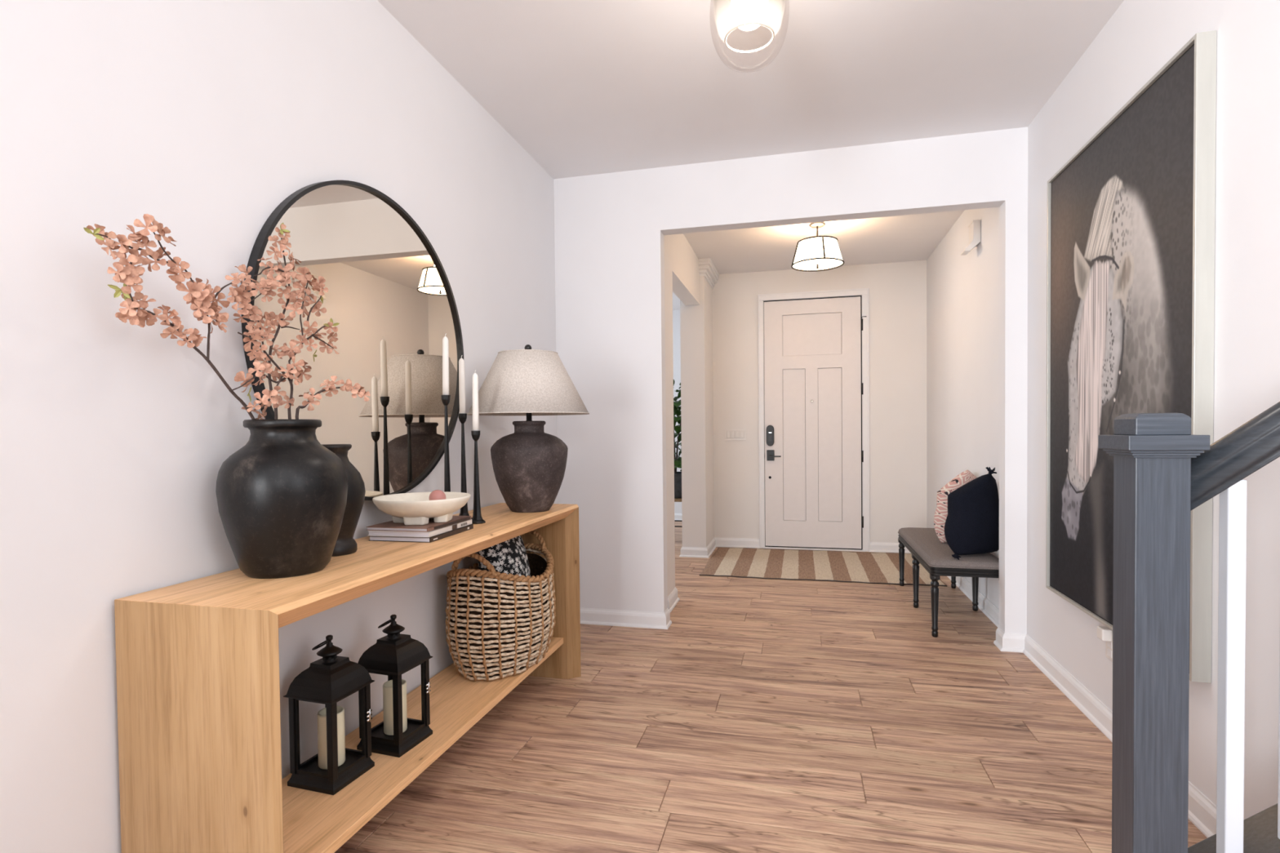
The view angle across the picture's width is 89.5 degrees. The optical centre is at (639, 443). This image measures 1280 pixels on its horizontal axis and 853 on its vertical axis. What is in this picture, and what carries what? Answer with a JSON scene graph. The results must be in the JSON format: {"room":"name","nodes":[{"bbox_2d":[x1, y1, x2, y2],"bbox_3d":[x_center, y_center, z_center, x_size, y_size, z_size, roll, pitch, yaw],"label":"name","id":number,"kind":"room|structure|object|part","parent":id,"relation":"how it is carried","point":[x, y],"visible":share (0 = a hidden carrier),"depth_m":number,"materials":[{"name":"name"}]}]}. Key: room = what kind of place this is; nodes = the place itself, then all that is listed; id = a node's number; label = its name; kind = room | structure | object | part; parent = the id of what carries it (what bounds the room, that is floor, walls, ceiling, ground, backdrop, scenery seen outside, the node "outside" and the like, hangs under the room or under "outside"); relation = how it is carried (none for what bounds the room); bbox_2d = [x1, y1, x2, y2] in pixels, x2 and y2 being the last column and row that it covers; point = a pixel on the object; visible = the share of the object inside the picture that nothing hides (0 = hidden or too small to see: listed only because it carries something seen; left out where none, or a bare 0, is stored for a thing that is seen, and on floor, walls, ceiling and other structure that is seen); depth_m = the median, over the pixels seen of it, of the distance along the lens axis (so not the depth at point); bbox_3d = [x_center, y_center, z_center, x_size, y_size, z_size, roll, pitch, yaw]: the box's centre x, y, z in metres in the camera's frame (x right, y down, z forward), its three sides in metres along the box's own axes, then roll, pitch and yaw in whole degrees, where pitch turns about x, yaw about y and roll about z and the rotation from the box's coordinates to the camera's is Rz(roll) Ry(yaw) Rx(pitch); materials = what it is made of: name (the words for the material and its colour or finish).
{"room":"entrance hallway","nodes":[
{"label":"entrance hallway","id":0,"kind":"room"},
{"bbox_2d":[0,0,558,852],"bbox_3d":[-1.393,-0.179,0.690,0.110,2.743,7.079,0,1,14],"label":"wall","id":1,"kind":"structure","parent":0,"point":[199,117],"depth_m":1.53,"materials":[{"name":"white paint"}]},
{"bbox_2d":[241,180,463,500],"bbox_3d":[-0.925,-0.345,2.293,0.029,1.090,1.140,0,1,14],"label":"wall mirror","id":2,"kind":"object","parent":1,"relation":"attached to","point":[390,295],"visible":0.67,"depth_m":2.25,"materials":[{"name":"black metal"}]},
{"bbox_2d":[672,310,681,513],"bbox_3d":[-1.334,-0.306,6.596,4.050,2.743,4.621,0,1,14],"label":"wall","id":3,"kind":"structure","parent":0,"point":[676,313],"depth_m":8.41,"materials":[{"name":"white paint"}]},
{"bbox_2d":[667,586,679,612],"bbox_3d":[0.114,1.054,4.275,0.201,0.092,0.547,0,1,14],"label":"baseboard","id":4,"kind":"structure","parent":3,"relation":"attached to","point":[673,599],"depth_m":4.34,"materials":[{"name":"white paint"}]},
{"bbox_2d":[674,513,682,519],"bbox_3d":[-0.793,0.969,8.757,3.850,0.092,0.026,0,1,14],"label":"baseboard","id":5,"kind":"structure","parent":3,"relation":"attached to","point":[677,516],"depth_m":8.44,"materials":[{"name":"white paint"}]},
{"bbox_2d":[697,257,719,288],"bbox_3d":[0.574,-1.618,6.200,0.297,0.143,0.649,0,1,14],"label":"trim","id":6,"kind":"structure","parent":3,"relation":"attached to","point":[707,268],"depth_m":5.96,"materials":[{"name":"white paint"}]},
{"bbox_2d":[679,537,759,558],"bbox_3d":[0.780,1.006,6.235,0.706,0.092,0.603,0,1,14],"label":"baseboard","id":7,"kind":"structure","parent":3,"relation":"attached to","point":[686,552],"depth_m":6.44,"materials":[{"name":"white paint"}]},
{"bbox_2d":[663,233,714,596],"bbox_3d":[0.314,-0.295,5.271,0.225,2.743,2.638,0,1,14],"label":"wall","id":8,"kind":"structure","parent":0,"point":[682,277],"depth_m":5.98,"materials":[{"name":"beige paint"}]},
{"bbox_2d":[377,0,1124,310],"bbox_3d":[0.509,-1.660,2.513,9.800,0.100,11.800,0,1,14],"label":"ceiling","id":9,"kind":"structure","parent":0,"point":[584,87],"depth_m":2.85,"materials":[{"name":"paint"}]},
{"bbox_2d":[724,0,774,53],"bbox_3d":[0.350,-1.407,2.074,0.252,0.384,0.252,0,1,14],"label":"globe ceiling light","id":10,"kind":"object","parent":9,"relation":"hanging from","point":[745,15],"visible":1,"depth_m":2.04,"materials":[{"name":"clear glass"}]},
{"bbox_3d":[0.350,-1.420,2.074,0.124,0.152,0.124,0,1,14],"label":"bulb","id":11,"kind":"part","parent":10,"relation":"part of","materials":[{"name":"white glass"}]},
{"bbox_2d":[791,222,844,271],"bbox_3d":[1.335,-1.491,4.858,0.387,0.355,0.387,0,1,14],"label":"pendant","id":12,"kind":"object","parent":9,"relation":"hanging from","point":[815,253],"visible":0.99,"depth_m":4.75,"materials":[{"name":"white fabric"}]},
{"bbox_3d":[1.169,-1.429,4.860,0.056,0.173,0.012,-1,1,0],"label":"rod","id":13,"kind":"part","parent":12,"relation":"part of","materials":[{"name":"white fabric"}]},
{"bbox_3d":[1.335,-1.473,4.859,0.020,0.319,0.020,0,1,14],"label":"stem","id":14,"kind":"part","parent":12,"relation":"part of","materials":[{"name":"brown metal"}]},
{"bbox_2d":[792,258,842,270],"bbox_3d":[1.337,-1.351,4.861,0.362,0.003,0.362,0,1,14],"label":"diffuser","id":15,"kind":"object","parent":12,"relation":"attached to","point":[799,264],"depth_m":4.86,"materials":[{"name":"white glass"}]},
{"bbox_3d":[1.336,-1.432,4.860,0.368,0.163,0.368,0,1,14],"label":"lamp shade","id":16,"kind":"part","parent":12,"relation":"part of","materials":[{"name":"white fabric"}]},
{"bbox_3d":[1.336,-1.427,4.693,0.012,0.173,0.056,-1,1,0],"label":"rod","id":17,"kind":"part","parent":12,"relation":"part of","materials":[{"name":"white fabric"}]},
{"bbox_2d":[334,521,1207,852],"bbox_3d":[0.539,1.162,2.574,9.600,0.060,11.600,0,1,14],"label":"floor","id":18,"kind":"structure","parent":0,"point":[768,715],"depth_m":2.43,"materials":[{"name":"brown wood"}]},
{"bbox_2d":[114,502,581,852],"bbox_3d":[-0.713,0.734,2.271,0.414,0.835,1.872,0,1,14],"label":"console table","id":19,"kind":"object","parent":18,"relation":"on","point":[197,660],"visible":0.81,"depth_m":1.39,"materials":[{"name":"brown wood"}]},
{"bbox_3d":[-0.930,0.755,1.391,0.414,0.834,0.060,0,1,14],"label":"panel","id":20,"kind":"part","parent":19,"relation":"part of","materials":[{"name":"brown wood"}]},
{"bbox_2d":[215,419,347,578],"bbox_3d":[-0.920,0.135,1.673,0.299,0.392,0.299,0,1,14],"label":"vase","id":21,"kind":"object","parent":19,"relation":"on","point":[282,496],"visible":1,"depth_m":1.57,"materials":[{"name":"black ceramic"}]},
{"bbox_2d":[83,213,266,419],"bbox_3d":[-0.974,-0.154,1.434,0.088,0.616,0.482,0,1,12],"label":"branch","id":22,"kind":"object","parent":21,"relation":"in","point":[200,300],"visible":0.99,"depth_m":1.33,"materials":[{"name":"pink plant"}]},
{"bbox_3d":[-0.975,-0.064,1.491,0.034,0.432,0.379,0,1,17],"label":"stem","id":23,"kind":"part","parent":22,"relation":"part of","materials":[{"name":"brown plant"}]},
{"bbox_2d":[226,222,301,419],"bbox_3d":[-0.986,-0.226,1.709,0.094,0.746,0.244,0,1,14],"label":"branch","id":24,"kind":"object","parent":21,"relation":"in","point":[238,295],"visible":0.91,"depth_m":1.70,"materials":[{"name":"pink plant"}]},
{"bbox_3d":[-0.966,-0.215,1.726,0.019,0.722,0.113,-1,1,-3],"label":"stem","id":25,"kind":"part","parent":24,"relation":"part of","materials":[{"name":"pink plant"}]},
{"bbox_2d":[230,266,339,419],"bbox_3d":[-0.924,-0.170,1.699,0.089,0.633,0.387,0,1,9],"label":"branch","id":26,"kind":"object","parent":21,"relation":"in","point":[303,278],"visible":0.99,"depth_m":1.71,"materials":[{"name":"pink plant"}]},
{"bbox_3d":[-0.942,-0.061,1.635,0.031,0.418,0.159,0,1,26],"label":"stem","id":27,"kind":"part","parent":26,"relation":"part of","materials":[{"name":"plant"}]},
{"bbox_2d":[295,375,370,419],"bbox_3d":[-0.838,-0.021,1.773,0.060,0.330,0.219,0,1,27],"label":"branch","id":28,"kind":"object","parent":21,"relation":"in","point":[348,386],"visible":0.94,"depth_m":1.75,"materials":[{"name":"pink plant"}]},
{"bbox_3d":[-0.841,-0.006,1.773,0.019,0.301,0.216,0,1,30],"label":"stem","id":29,"kind":"part","parent":28,"relation":"part of","materials":[{"name":"pink plant"}]},
{"bbox_2d":[283,635,374,795],"bbox_3d":[-0.893,0.757,1.864,0.169,0.410,0.169,0,1,18],"label":"lantern","id":30,"kind":"object","parent":19,"relation":"on","point":[328,680],"visible":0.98,"depth_m":1.82,"materials":[{"name":"black metal"}]},
{"bbox_3d":[-0.977,0.819,1.823,0.017,0.222,0.017,0,1,18],"label":"post","id":31,"kind":"part","parent":30,"relation":"part of","materials":[{"name":"black metal"}]},
{"bbox_3d":[-0.913,0.818,1.802,0.120,0.220,0.008,0,1,18],"label":"pane frame","id":32,"kind":"part","parent":30,"relation":"part of","materials":[{"name":"black metal"}]},
{"bbox_3d":[-0.956,0.817,1.886,0.008,0.220,0.120,0,1,18],"label":"pane frame","id":33,"kind":"part","parent":30,"relation":"part of","materials":[{"name":"black metal"}]},
{"bbox_3d":[-0.920,0.581,1.869,0.059,0.037,0.049,0,1,18],"label":"ring handle","id":34,"kind":"part","parent":30,"relation":"part of","materials":[{"name":"black metal"}]},
{"bbox_2d":[317,706,345,769],"bbox_3d":[-0.892,0.849,1.866,0.071,0.153,0.071,0,1,14],"label":"pillar candle","id":35,"kind":"object","parent":30,"relation":"in","point":[322,714],"visible":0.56,"depth_m":1.84,"materials":[{"name":"beige wax"}]},
{"bbox_3d":[-0.849,0.819,1.781,0.017,0.222,0.017,0,1,18],"label":"post","id":36,"kind":"part","parent":30,"relation":"part of","materials":[{"name":"black metal"}]},
{"bbox_3d":[-0.829,0.816,1.845,0.008,0.220,0.120,0,1,18],"label":"pane frame","id":37,"kind":"part","parent":30,"relation":"part of","materials":[{"name":"black metal"}]},
{"bbox_3d":[-0.872,0.815,1.929,0.120,0.220,0.008,0,1,18],"label":"pane frame","id":38,"kind":"part","parent":30,"relation":"part of","materials":[{"name":"black metal"}]},
{"bbox_3d":[-0.808,0.816,1.909,0.017,0.222,0.017,0,1,18],"label":"post","id":39,"kind":"part","parent":30,"relation":"part of","materials":[{"name":"black metal"}]},
{"bbox_2d":[321,444,365,556],"bbox_3d":[-0.911,0.165,1.917,0.178,0.323,0.178,0,1,14],"label":"vase","id":40,"kind":"object","parent":19,"relation":"on","point":[345,544],"visible":0.36,"depth_m":1.89,"materials":[{"name":"black ceramic"}]},
{"bbox_2d":[356,614,432,757],"bbox_3d":[-0.786,0.752,2.066,0.169,0.410,0.169,0,1,19],"label":"lantern","id":41,"kind":"object","parent":19,"relation":"on","point":[393,655],"visible":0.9,"depth_m":2.02,"materials":[{"name":"black metal"}]},
{"bbox_3d":[-0.870,0.814,2.026,0.017,0.222,0.017,0,1,19],"label":"post","id":42,"kind":"part","parent":41,"relation":"part of","materials":[{"name":"black metal"}]},
{"bbox_3d":[-0.848,0.811,2.090,0.008,0.220,0.120,0,1,19],"label":"pane frame","id":43,"kind":"part","parent":41,"relation":"part of","materials":[{"name":"clear glass"}]},
{"bbox_3d":[-0.807,0.812,2.004,0.120,0.220,0.008,0,1,19],"label":"pane frame","id":44,"kind":"part","parent":41,"relation":"part of","materials":[{"name":"black metal"}]},
{"bbox_3d":[-0.812,0.576,2.071,0.059,0.037,0.049,0,1,19],"label":"ring handle","id":45,"kind":"part","parent":41,"relation":"part of","materials":[{"name":"black metal"}]},
{"bbox_2d":[382,679,407,735],"bbox_3d":[-0.785,0.844,2.068,0.071,0.153,0.071,0,1,14],"label":"pillar candle","id":46,"kind":"object","parent":41,"relation":"in","point":[388,686],"visible":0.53,"depth_m":2.04,"materials":[{"name":"beige wax"}]},
{"bbox_3d":[-0.744,0.813,1.983,0.017,0.222,0.017,0,1,19],"label":"post","id":47,"kind":"part","parent":41,"relation":"part of","materials":[{"name":"black metal"}]},
{"bbox_3d":[-0.722,0.811,2.046,0.008,0.220,0.120,0,1,19],"label":"pane frame","id":48,"kind":"part","parent":41,"relation":"part of","materials":[{"name":"black metal"}]},
{"bbox_3d":[-0.763,0.809,2.131,0.120,0.220,0.008,0,1,19],"label":"pane frame","id":49,"kind":"part","parent":41,"relation":"part of","materials":[{"name":"clear glass"}]},
{"bbox_3d":[-0.700,0.810,2.109,0.017,0.222,0.017,0,1,19],"label":"post","id":50,"kind":"part","parent":41,"relation":"part of","materials":[{"name":"black metal"}]},
{"bbox_2d":[368,524,473,542],"bbox_3d":[-0.754,0.309,2.252,0.233,0.016,0.307,0,1,14],"label":"book","id":51,"kind":"object","parent":19,"relation":"on","point":[396,539],"visible":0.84,"depth_m":2.12,"materials":[{"name":"paper"}]},
{"bbox_2d":[367,519,471,537],"bbox_3d":[-0.758,0.292,2.253,0.234,0.018,0.308,0,1,14],"label":"book","id":52,"kind":"object","parent":51,"relation":"on","point":[371,533],"visible":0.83,"depth_m":2.12,"materials":[{"name":"paper"}]},
{"bbox_2d":[366,515,471,532],"bbox_3d":[-0.763,0.277,2.253,0.231,0.012,0.306,0,1,14],"label":"book","id":53,"kind":"object","parent":52,"relation":"on","point":[390,526],"visible":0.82,"depth_m":2.14,"materials":[{"name":"paper"}]},
{"bbox_2d":[372,491,470,525],"bbox_3d":[-0.753,0.227,2.236,0.322,0.088,0.322,0,1,14],"label":"footed bowl","id":54,"kind":"object","parent":53,"relation":"on","point":[415,508],"visible":0.99,"depth_m":2.14,"materials":[{"name":"white ceramic"}]},
{"bbox_2d":[428,489,445,500],"bbox_3d":[-0.723,0.195,2.306,0.059,0.059,0.059,0,1,14],"label":"ornament ball","id":55,"kind":"object","parent":54,"relation":"in","point":[436,495],"visible":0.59,"depth_m":2.29,"materials":[{"name":"pink ceramic"}]},
{"bbox_2d":[281,636,563,852],"bbox_3d":[-0.744,0.966,2.284,0.346,0.028,1.752,0,1,14],"label":"shelf","id":56,"kind":"object","parent":19,"relation":"attached to","point":[313,822],"depth_m":1.90,"materials":[{"name":"brown wood"}]},
{"bbox_2d":[440,395,450,492],"bbox_3d":[-0.740,0.064,2.473,0.064,0.497,0.064,0,1,14],"label":"candlestick","id":57,"kind":"object","parent":19,"relation":"on","point":[446,399],"visible":0.68,"depth_m":2.46,"materials":[{"name":"metal"}]},
{"bbox_2d":[442,333,448,395],"bbox_3d":[-0.743,-0.297,2.466,0.026,0.248,0.024,0,1,14],"label":"taper candle","id":58,"kind":"object","parent":57,"relation":"on","point":[445,340],"visible":0.98,"depth_m":2.46,"materials":[{"name":"white wax"}]},
{"bbox_2d":[440,395,450,405],"bbox_3d":[-0.743,-0.164,2.469,0.035,0.040,0.035,0,1,14],"label":"cup","id":59,"kind":"object","parent":57,"relation":"on","point":[446,399],"depth_m":2.46,"materials":[{"name":"metal"}]},
{"bbox_3d":[-0.740,0.082,2.473,0.064,0.461,0.064,0,1,14],"label":"stem","id":60,"kind":"part","parent":57,"relation":"part of","materials":[{"name":"metal"}]},
{"bbox_2d":[457,413,471,519],"bbox_3d":[-0.715,0.094,2.616,0.064,0.430,0.064,0,1,14],"label":"candlestick","id":61,"kind":"object","parent":19,"relation":"on","point":[462,417],"visible":0.75,"depth_m":2.61,"materials":[{"name":"metal"}]},
{"bbox_2d":[458,355,465,413],"bbox_3d":[-0.719,-0.233,2.608,0.025,0.248,0.024,0,1,14],"label":"taper candle","id":62,"kind":"object","parent":61,"relation":"on","point":[461,362],"visible":0.99,"depth_m":2.60,"materials":[{"name":"white wax"}]},
{"bbox_2d":[457,413,466,423],"bbox_3d":[-0.717,-0.101,2.611,0.035,0.040,0.035,0,1,14],"label":"cup","id":63,"kind":"object","parent":61,"relation":"on","point":[462,417],"depth_m":2.60,"materials":[{"name":"metal"}]},
{"bbox_2d":[471,431,485,524],"bbox_3d":[-0.637,0.131,2.515,0.064,0.360,0.064,0,1,14],"label":"candlestick","id":64,"kind":"object","parent":19,"relation":"on","point":[477,518],"visible":0.96,"depth_m":2.51,"materials":[{"name":"metal"}]},
{"bbox_2d":[471,369,479,431],"bbox_3d":[-0.640,-0.162,2.508,0.025,0.248,0.024,0,1,14],"label":"taper candle","id":65,"kind":"object","parent":64,"relation":"on","point":[474,378],"visible":0.98,"depth_m":2.50,"materials":[{"name":"white wax"}]},
{"bbox_2d":[471,431,479,440],"bbox_3d":[-0.639,-0.029,2.511,0.035,0.040,0.035,0,1,14],"label":"cup","id":66,"kind":"object","parent":64,"relation":"on","point":[475,434],"depth_m":2.50,"materials":[{"name":"metal"}]},
{"bbox_2d":[444,530,555,681],"bbox_3d":[-0.592,0.678,2.795,0.416,0.521,0.635,0,1,14],"label":"seagrass basket","id":67,"kind":"object","parent":19,"relation":"on","point":[497,630],"visible":0.94,"depth_m":2.55,"materials":[{"name":"beige wicker"}]},
{"bbox_2d":[478,535,531,586],"bbox_3d":[-0.588,0.585,2.826,0.214,0.428,0.309,0,1,26],"label":"cushion","id":68,"kind":"object","parent":67,"relation":"in","point":[510,556],"visible":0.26,"depth_m":2.75,"materials":[{"name":"black fabric"}]},
{"bbox_2d":[466,344,589,512],"bbox_3d":[-0.496,-0.070,2.892,0.541,0.743,0.541,0,1,14],"label":"table lamp","id":69,"kind":"object","parent":19,"relation":"on","point":[529,464],"visible":0.98,"depth_m":2.75,"materials":[{"name":"ceramic"}]},
{"bbox_3d":[-0.498,-0.267,2.888,0.536,0.270,0.536,0,1,14],"label":"lamp shade","id":70,"kind":"part","parent":69,"relation":"part of","materials":[{"name":"fabric"}]},
{"bbox_3d":[-0.496,0.714,3.150,0.414,0.834,0.060,0,1,14],"label":"panel","id":71,"kind":"part","parent":19,"relation":"part of","materials":[{"name":"brown wood"}]},
{"bbox_2d":[674,497,682,527],"bbox_3d":[0.338,0.814,7.066,0.500,0.450,0.440,0,1,14],"label":"table","id":72,"kind":"object","parent":18,"relation":"on","point":[679,500],"visible":0.02,"depth_m":6.84,"materials":[{"name":"brown wood"}]},
{"bbox_2d":[673,379,681,498],"bbox_3d":[0.402,-0.052,7.044,0.534,1.280,0.599,0,1,14],"label":"potted plant","id":73,"kind":"object","parent":72,"relation":"on","point":[677,460],"visible":0.27,"depth_m":6.93,"materials":[{"name":"green plant"}]},
{"bbox_3d":[0.388,0.453,7.045,0.316,0.270,0.316,0,1,14],"label":"pot","id":74,"kind":"part","parent":73,"relation":"part of","materials":[{"name":"metal"}]},
{"bbox_2d":[699,546,946,586],"bbox_3d":[1.533,1.052,5.630,1.870,0.008,1.277,0,1,14],"label":"striped rug","id":75,"kind":"object","parent":18,"relation":"on","point":[866,567],"visible":0.95,"depth_m":5.53,"materials":[{"name":"fabric"}]},
{"bbox_2d":[897,527,999,637],"bbox_3d":[1.989,0.858,4.210,0.410,0.448,1.274,0,1,14],"label":"bench","id":76,"kind":"object","parent":18,"relation":"on","point":[924,544],"visible":0.7,"depth_m":3.77,"materials":[{"name":"taupe fabric"},{"name":"black painted wood"}]},
{"bbox_3d":[1.964,0.893,4.845,0.048,0.352,0.048,0,1,14],"label":"leg","id":77,"kind":"part","parent":76,"relation":"part of","materials":[{"name":"black wood"}]},
{"bbox_3d":[1.819,0.907,4.255,0.048,0.352,0.048,0,1,14],"label":"leg","id":78,"kind":"part","parent":76,"relation":"part of","materials":[{"name":"black wood"}]},
{"bbox_3d":[1.673,0.921,3.662,0.048,0.352,0.048,0,1,14],"label":"leg","id":79,"kind":"part","parent":76,"relation":"part of","materials":[{"name":"black wood"}]},
{"bbox_2d":[897,527,999,568],"bbox_3d":[1.987,0.658,4.205,0.402,0.048,1.267,0,1,14],"label":"seat cushion","id":80,"kind":"object","parent":76,"relation":"on","point":[925,543],"depth_m":3.83,"materials":[{"name":"beige fabric"}]},
{"bbox_3d":[2.311,0.891,4.759,0.048,0.352,0.048,0,1,14],"label":"leg","id":81,"kind":"part","parent":76,"relation":"part of","materials":[{"name":"black wood"}]},
{"bbox_2d":[933,470,977,542],"bbox_3d":[2.053,0.399,4.178,0.359,0.463,0.172,-1,1,-30],"label":"cushion","id":82,"kind":"object","parent":76,"relation":"on","point":[941,510],"visible":0.44,"depth_m":4.11,"materials":[{"name":"pink fabric"}]},
{"bbox_2d":[944,466,999,559],"bbox_3d":[1.939,0.391,3.781,0.423,0.519,0.241,-1,1,-15],"label":"cushion","id":83,"kind":"object","parent":76,"relation":"on","point":[971,526],"visible":0.94,"depth_m":3.69,"materials":[{"name":"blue fabric"}]},
{"bbox_3d":[2.166,0.905,4.170,0.048,0.352,0.048,0,1,14],"label":"leg","id":84,"kind":"part","parent":76,"relation":"part of","materials":[{"name":"black wood"}]},
{"bbox_2d":[1097,401,1279,852],"bbox_3d":[1.707,0.072,1.135,1.530,2.156,0.180,0,1,14],"label":"stair railing","id":85,"kind":"object","parent":18,"relation":"on","point":[1162,472],"visible":1,"depth_m":1.26,"materials":[{"name":"grey wood"}]},
{"bbox_3d":[1.034,0.586,1.312,0.093,1.135,0.093,0,1,14],"label":"newel post","id":86,"kind":"part","parent":85,"relation":"part of","materials":[{"name":"grey wood"}]},
{"bbox_3d":[1.028,0.019,1.300,0.120,0.015,0.120,0,1,14],"label":"cap moulding","id":87,"kind":"part","parent":85,"relation":"part of","materials":[{"name":"grey wood"}]},
{"bbox_3d":[1.028,-0.003,1.299,0.134,0.029,0.134,0,1,14],"label":"cap plate","id":88,"kind":"part","parent":85,"relation":"part of","materials":[{"name":"grey wood"}]},
{"bbox_3d":[1.766,0.401,1.129,1.417,1.077,0.180,0,1,14],"label":"shoe rail","id":89,"kind":"part","parent":85,"relation":"part of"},
{"bbox_3d":[1.756,-0.432,1.109,1.417,1.146,0.062,0,1,14],"label":"handrail","id":90,"kind":"part","parent":85,"relation":"part of","materials":[{"name":"grey wood"}]},
{"bbox_2d":[553,126,1027,634],"bbox_3d":[0.768,-0.267,3.746,2.622,2.743,0.106,0,1,14],"label":"wall","id":91,"kind":"structure","parent":0,"point":[610,228],"depth_m":3.85,"materials":[{"name":"white paint"}]},
{"bbox_2d":[580,608,671,629],"bbox_3d":[-0.144,1.063,3.990,0.668,0.092,0.132,0,1,14],"label":"baseboard","id":92,"kind":"structure","parent":91,"relation":"attached to","point":[646,620],"depth_m":3.92,"materials":[{"name":"white paint"}]},
{"bbox_2d":[711,260,927,542],"bbox_3d":[-0.239,-0.322,6.838,6.060,2.743,0.140,0,1,14],"label":"wall","id":93,"kind":"structure","parent":0,"point":[898,468],"depth_m":6.17,"materials":[{"name":"beige paint"}]},
{"bbox_2d":[724,428,746,440],"bbox_3d":[0.957,-0.088,6.468,0.204,0.116,0.014,0,1,14],"label":"switch plate","id":94,"kind":"object","parent":93,"relation":"attached to","point":[735,433],"visible":1,"depth_m":6.46,"materials":[{"name":"white plastic"}]},
{"bbox_2d":[757,288,870,551],"bbox_3d":[1.685,-0.215,6.290,1.038,2.512,0.126,0,1,14],"label":"door","id":95,"kind":"structure","parent":93,"relation":"in","point":[814,353],"depth_m":6.29,"materials":[{"name":"white paint"}]},
{"bbox_3d":[1.292,0.118,6.388,0.072,0.106,0.012,0,1,14],"label":"rose plate","id":96,"kind":"part","parent":95,"relation":"part of","materials":[{"name":"black metal"}]},
{"bbox_3d":[1.329,0.125,6.348,0.113,0.022,0.052,0,1,14],"label":"lever","id":97,"kind":"part","parent":95,"relation":"part of","materials":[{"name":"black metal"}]},
{"bbox_3d":[1.520,0.015,6.360,0.212,1.488,0.021,0,1,14],"label":"panel","id":98,"kind":"part","parent":95,"relation":"part of","materials":[{"name":"paint"}]},
{"bbox_3d":[1.675,-1.061,6.296,0.554,0.398,0.021,0,1,14],"label":"panel","id":99,"kind":"part","parent":95,"relation":"part of","materials":[{"name":"paint"}]},
{"bbox_3d":[1.849,0.013,6.279,0.220,1.488,0.021,0,1,14],"label":"panel","id":100,"kind":"part","parent":95,"relation":"part of","materials":[{"name":"paint"}]},
{"bbox_2d":[926,0,1279,820],"bbox_3d":[2.172,-0.281,3.712,0.120,2.743,5.020,0,1,14],"label":"wall","id":101,"kind":"structure","parent":0,"point":[1140,37],"depth_m":1.98,"materials":[{"name":"white paint"}]},
{"bbox_2d":[960,219,981,255],"bbox_3d":[2.197,-1.366,4.290,0.097,0.197,0.125,0,1,14],"label":"door chime","id":102,"kind":"object","parent":101,"relation":"attached to","point":[975,227],"visible":1,"depth_m":4.23,"materials":[{"name":"white plastic"}]},
{"bbox_3d":[2.219,-1.460,4.283,0.050,0.010,0.125,0,1,14],"label":"lid","id":103,"kind":"part","parent":102,"relation":"part of","materials":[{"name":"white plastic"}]},
{"bbox_2d":[869,542,1216,837],"bbox_3d":[1.874,1.046,3.795,0.512,0.092,4.817,0,1,14],"label":"baseboard","id":104,"kind":"structure","parent":101,"relation":"attached to","point":[1202,811],"depth_m":2.90,"materials":[{"name":"white paint"}]},
{"bbox_2d":[1097,626,1112,661],"bbox_3d":[1.792,0.772,2.484,0.040,0.122,0.075,0,1,14],"label":"wall outlet","id":105,"kind":"object","parent":101,"relation":"attached to","point":[1104,633],"visible":0.78,"depth_m":2.47,"materials":[{"name":"white plastic"}]},
{"bbox_3d":[1.808,0.774,2.480,0.006,0.117,0.075,0,1,14],"label":"plate","id":106,"kind":"part","parent":105,"relation":"part of","materials":[{"name":"white plastic"}]},
{"bbox_2d":[1106,641,1111,648],"bbox_3d":[1.805,0.771,2.481,0.002,0.026,0.035,0,1,14],"label":"socket","id":107,"kind":"object","parent":105,"relation":"attached to","point":[1108,643],"depth_m":2.48,"materials":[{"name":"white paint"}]},
{"bbox_2d":[1106,648,1111,657],"bbox_3d":[1.805,0.806,2.482,0.002,0.026,0.035,0,1,14],"label":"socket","id":108,"kind":"object","parent":105,"relation":"attached to","point":[1108,650],"depth_m":2.48,"materials":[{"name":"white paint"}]},
{"bbox_2d":[1045,30,1216,683],"bbox_3d":[1.765,-0.253,2.420,0.049,1.874,1.149,0,1,14],"label":"framed picture","id":109,"kind":"object","parent":101,"relation":"attached to","point":[1131,214],"visible":0.82,"depth_m":2.25,"materials":[{"name":"printed canvas"},{"name":"silver leaf"}]},
{"bbox_3d":[1.901,-0.266,2.972,0.049,1.874,0.012,0,1,14],"label":"frame rail","id":110,"kind":"part","parent":109,"relation":"part of","materials":[{"name":"wood"}]},
{"bbox_3d":[1.775,0.678,2.440,0.049,0.012,1.125,0,1,14],"label":"frame rail","id":111,"kind":"part","parent":109,"relation":"part of","materials":[{"name":"silver metal"}]},
{"bbox_3d":[1.755,-1.183,2.400,0.049,0.012,1.125,0,1,14],"label":"frame rail","id":112,"kind":"part","parent":109,"relation":"part of","materials":[{"name":"silver metal"}]},
{"bbox_3d":[1.629,-0.240,1.868,0.049,1.874,0.012,0,1,14],"label":"frame rail","id":113,"kind":"part","parent":109,"relation":"part of","materials":[{"name":"wood"}]}
]}

